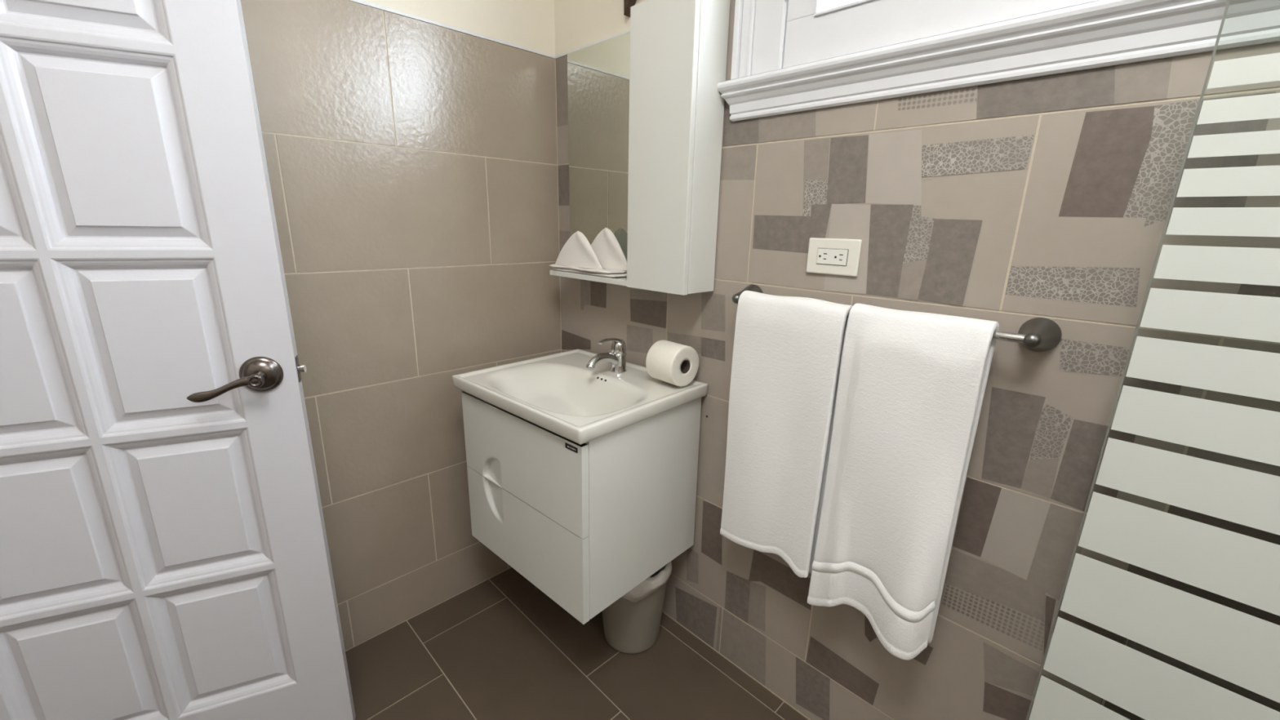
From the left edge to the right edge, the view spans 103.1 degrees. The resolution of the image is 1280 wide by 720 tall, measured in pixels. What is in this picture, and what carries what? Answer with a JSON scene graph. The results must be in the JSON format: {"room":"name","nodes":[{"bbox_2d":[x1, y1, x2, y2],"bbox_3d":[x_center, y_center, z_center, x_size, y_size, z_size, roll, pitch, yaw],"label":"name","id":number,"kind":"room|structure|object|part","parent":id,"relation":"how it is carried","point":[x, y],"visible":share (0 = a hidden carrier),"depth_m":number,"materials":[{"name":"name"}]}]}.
{"room":"bathroom","nodes":[
{"label":"bathroom","id":0,"kind":"room"},
{"bbox_2d":[240,0,561,651],"bbox_3d":[-1.130,-0.320,1.069,2.450,2.800,0.122,-13,21,-43],"label":"wall","id":1,"kind":"structure","parent":0,"point":[411,146],"depth_m":1.49,"materials":[{"name":"beige tile"}]},
{"bbox_2d":[0,0,355,719],"bbox_3d":[-1.014,0.009,0.915,0.683,2.032,0.093,-6,17,-24],"label":"door","id":2,"kind":"structure","parent":1,"relation":"in","point":[165,554],"depth_m":0.97,"materials":[{"name":"white paint"}]},
{"bbox_3d":[-0.802,0.055,0.985,0.127,0.050,0.018,-6,17,-24],"label":"lever","id":3,"kind":"part","parent":2,"relation":"part of","materials":[{"name":"grey metal"}]},
{"bbox_3d":[-0.729,0.019,1.084,0.002,0.056,0.022,-6,17,-24],"label":"latch plate","id":4,"kind":"part","parent":2,"relation":"part of","materials":[{"name":"silver metal"}]},
{"bbox_2d":[345,567,808,719],"bbox_3d":[-0.159,1.268,0.447,2.450,0.100,2.970,-13,21,-43],"label":"floor","id":5,"kind":"structure","parent":0,"point":[500,648],"depth_m":1.51,"materials":[{"name":"tile"}]},
{"bbox_2d":[601,561,671,653],"bbox_3d":[-0.024,0.737,1.618,0.245,0.320,0.244,-13,21,-43],"label":"waste bin","id":6,"kind":"object","parent":5,"relation":"on","point":[632,623],"visible":0.4,"depth_m":1.54,"materials":[{"name":"grey plastic"}]},
{"bbox_2d":[1026,0,1279,719],"bbox_3d":[0.980,0.211,0.495,0.009,1.938,0.800,-13,21,-43],"label":"glass shower door","id":7,"kind":"structure","parent":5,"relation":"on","point":[1239,648],"depth_m":0.70,"materials":[{"name":"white glass"}]},
{"bbox_2d":[554,0,1279,719],"bbox_3d":[0.719,-0.237,0.907,0.142,2.800,2.970,-13,21,-43],"label":"wall","id":8,"kind":"structure","parent":0,"point":[1009,203],"depth_m":0.97,"materials":[{"name":"beige tile"}]},
{"bbox_2d":[461,391,701,624],"bbox_3d":[-0.176,0.326,1.520,0.529,0.487,0.450,15,20,41],"label":"vanity cabinet","id":9,"kind":"object","parent":8,"relation":"attached to","point":[587,523],"visible":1,"depth_m":1.32,"materials":[{"name":"white paint"}]},
{"bbox_3d":[-0.319,0.254,1.337,0.529,0.234,0.020,15,20,41],"label":"drawer","id":10,"kind":"part","parent":9,"relation":"part of","materials":[{"name":"white paint"}]},
{"bbox_3d":[-0.324,0.484,1.400,0.529,0.240,0.020,15,20,41],"label":"drawer","id":11,"kind":"part","parent":9,"relation":"part of","materials":[{"name":"white paint"}]},
{"bbox_3d":[-0.156,0.199,1.153,0.042,0.012,0.002,15,20,41],"label":"name plate","id":12,"kind":"part","parent":9,"relation":"part of","materials":[{"name":"metal"}]},
{"bbox_2d":[452,348,708,444],"bbox_3d":[-0.175,0.116,1.460,0.560,0.125,0.474,15,20,41],"label":"washbasin","id":13,"kind":"object","parent":9,"relation":"in","point":[556,393],"visible":0.91,"depth_m":1.46,"materials":[{"name":"white ceramic"}]},
{"bbox_2d":[586,337,626,373],"bbox_3d":[-0.099,-0.009,1.501,0.052,0.108,0.154,15,20,41],"label":"faucet","id":14,"kind":"object","parent":13,"relation":"on","point":[617,357],"visible":1,"depth_m":1.51,"materials":[{"name":"silver metal"}]},
{"bbox_3d":[-0.105,0.002,1.497,0.036,0.050,0.126,15,20,41],"label":"spout","id":15,"kind":"part","parent":14,"relation":"part of","materials":[{"name":"silver metal"}]},
{"bbox_2d":[645,339,698,386],"bbox_3d":[0.091,0.008,1.421,0.113,0.113,0.102,-12,20,-40],"label":"toilet paper roll","id":16,"kind":"object","parent":13,"relation":"on","point":[677,364],"visible":1,"depth_m":1.39,"materials":[{"name":"white paper"}]},
{"bbox_2d":[623,0,636,17],"bbox_3d":[0.022,-1.003,1.327,0.023,0.148,0.168,-13,21,-43],"label":"wooden bracket","id":17,"kind":"object","parent":8,"relation":"attached to","point":[628,4],"visible":1,"depth_m":1.39,"materials":[{"name":"brown wood"}]},
{"bbox_2d":[549,0,730,295],"bbox_3d":[-0.054,-0.563,1.437,0.122,0.683,0.610,-13,21,-43],"label":"upper cabinet","id":18,"kind":"object","parent":8,"relation":"attached to","point":[646,105],"visible":0.84,"depth_m":1.28,"materials":[{"name":"white paint"}]},
{"bbox_2d":[549,231,626,277],"bbox_3d":[-0.156,-0.333,1.576,0.095,0.126,0.311,-13,21,-43],"label":"folded towel","id":19,"kind":"object","parent":18,"relation":"on","point":[577,255],"visible":0.99,"depth_m":1.56,"materials":[{"name":"white fabric"}]},
{"bbox_2d":[591,227,626,270],"bbox_3d":[-0.104,-0.344,1.562,0.034,0.120,0.227,-13,21,-43],"label":"folded towel","id":20,"kind":"object","parent":19,"relation":"on","point":[606,246],"visible":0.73,"depth_m":1.54,"materials":[{"name":"white fabric"}]},
{"bbox_2d":[549,270,626,285],"bbox_3d":[-0.124,-0.261,1.587,0.121,0.016,0.373,-13,21,-43],"label":"shelf","id":21,"kind":"object","parent":18,"relation":"attached to","point":[622,281],"depth_m":1.53,"materials":[{"name":"white paint"}]},
{"bbox_2d":[549,264,626,277],"bbox_3d":[-0.157,-0.282,1.589,0.095,0.020,0.311,-13,21,-43],"label":"towel","id":22,"kind":"object","parent":21,"relation":"on","point":[592,269],"depth_m":1.53,"materials":[{"name":"white fabric"}]},
{"bbox_3d":[-0.093,-0.599,1.540,0.004,0.662,0.400,-13,21,-43],"label":"mirror pane","id":23,"kind":"part","parent":18,"relation":"part of","materials":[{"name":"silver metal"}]},
{"bbox_3d":[0.048,-0.514,1.265,0.016,0.683,0.209,-13,21,-43],"label":"cabinet door","id":24,"kind":"part","parent":18,"relation":"part of","materials":[{"name":"white paint"}]},
{"bbox_2d":[806,237,862,276],"bbox_3d":[0.421,-0.226,1.111,0.010,0.077,0.117,-13,21,-43],"label":"wall outlet","id":25,"kind":"object","parent":8,"relation":"attached to","point":[834,256],"visible":1,"depth_m":1.10,"materials":[{"name":"white plastic"}]},
{"bbox_2d":[732,284,1062,351],"bbox_3d":[0.460,-0.095,1.051,0.082,0.060,0.641,-13,21,-43],"label":"towel rail","id":26,"kind":"object","parent":8,"relation":"attached to","point":[1037,334],"visible":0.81,"depth_m":0.85,"materials":[{"name":"silver metal"}]},
{"bbox_2d":[720,290,852,577],"bbox_3d":[0.324,0.175,1.198,0.086,0.650,0.260,-13,21,-43],"label":"hand towel","id":27,"kind":"object","parent":26,"relation":"hanging from","point":[788,350],"visible":0.98,"depth_m":1.16,"materials":[{"name":"white fabric"}]},
{"bbox_2d":[807,302,999,660],"bbox_3d":[0.494,0.249,1.014,0.120,0.693,0.250,-13,21,-43],"label":"bath towel","id":28,"kind":"object","parent":26,"relation":"hanging from","point":[912,385],"visible":1,"depth_m":0.97,"materials":[{"name":"white fabric"}]},
{"bbox_2d":[716,0,1279,121],"bbox_3d":[0.910,-0.776,0.510,0.128,0.785,1.934,-13,21,-43],"label":"window","id":29,"kind":"structure","parent":8,"relation":"in","point":[788,56],"depth_m":0.90,"materials":[{"name":"white paint"}]},
{"bbox_3d":[0.883,-0.807,0.476,0.027,0.708,1.868,-13,21,-43],"label":"casing","id":30,"kind":"part","parent":29,"relation":"part of","materials":[{"name":"white paint"}]},
{"bbox_3d":[0.919,-0.766,0.525,0.098,0.610,1.632,-13,21,-43],"label":"frame","id":31,"kind":"part","parent":29,"relation":"part of","materials":[{"name":"white paint"}]},
{"bbox_3d":[0.520,-0.871,0.877,0.040,0.580,0.531,-13,21,-43],"label":"casement frame","id":32,"kind":"part","parent":29,"relation":"part of","materials":[{"name":"white paint"}]}
]}

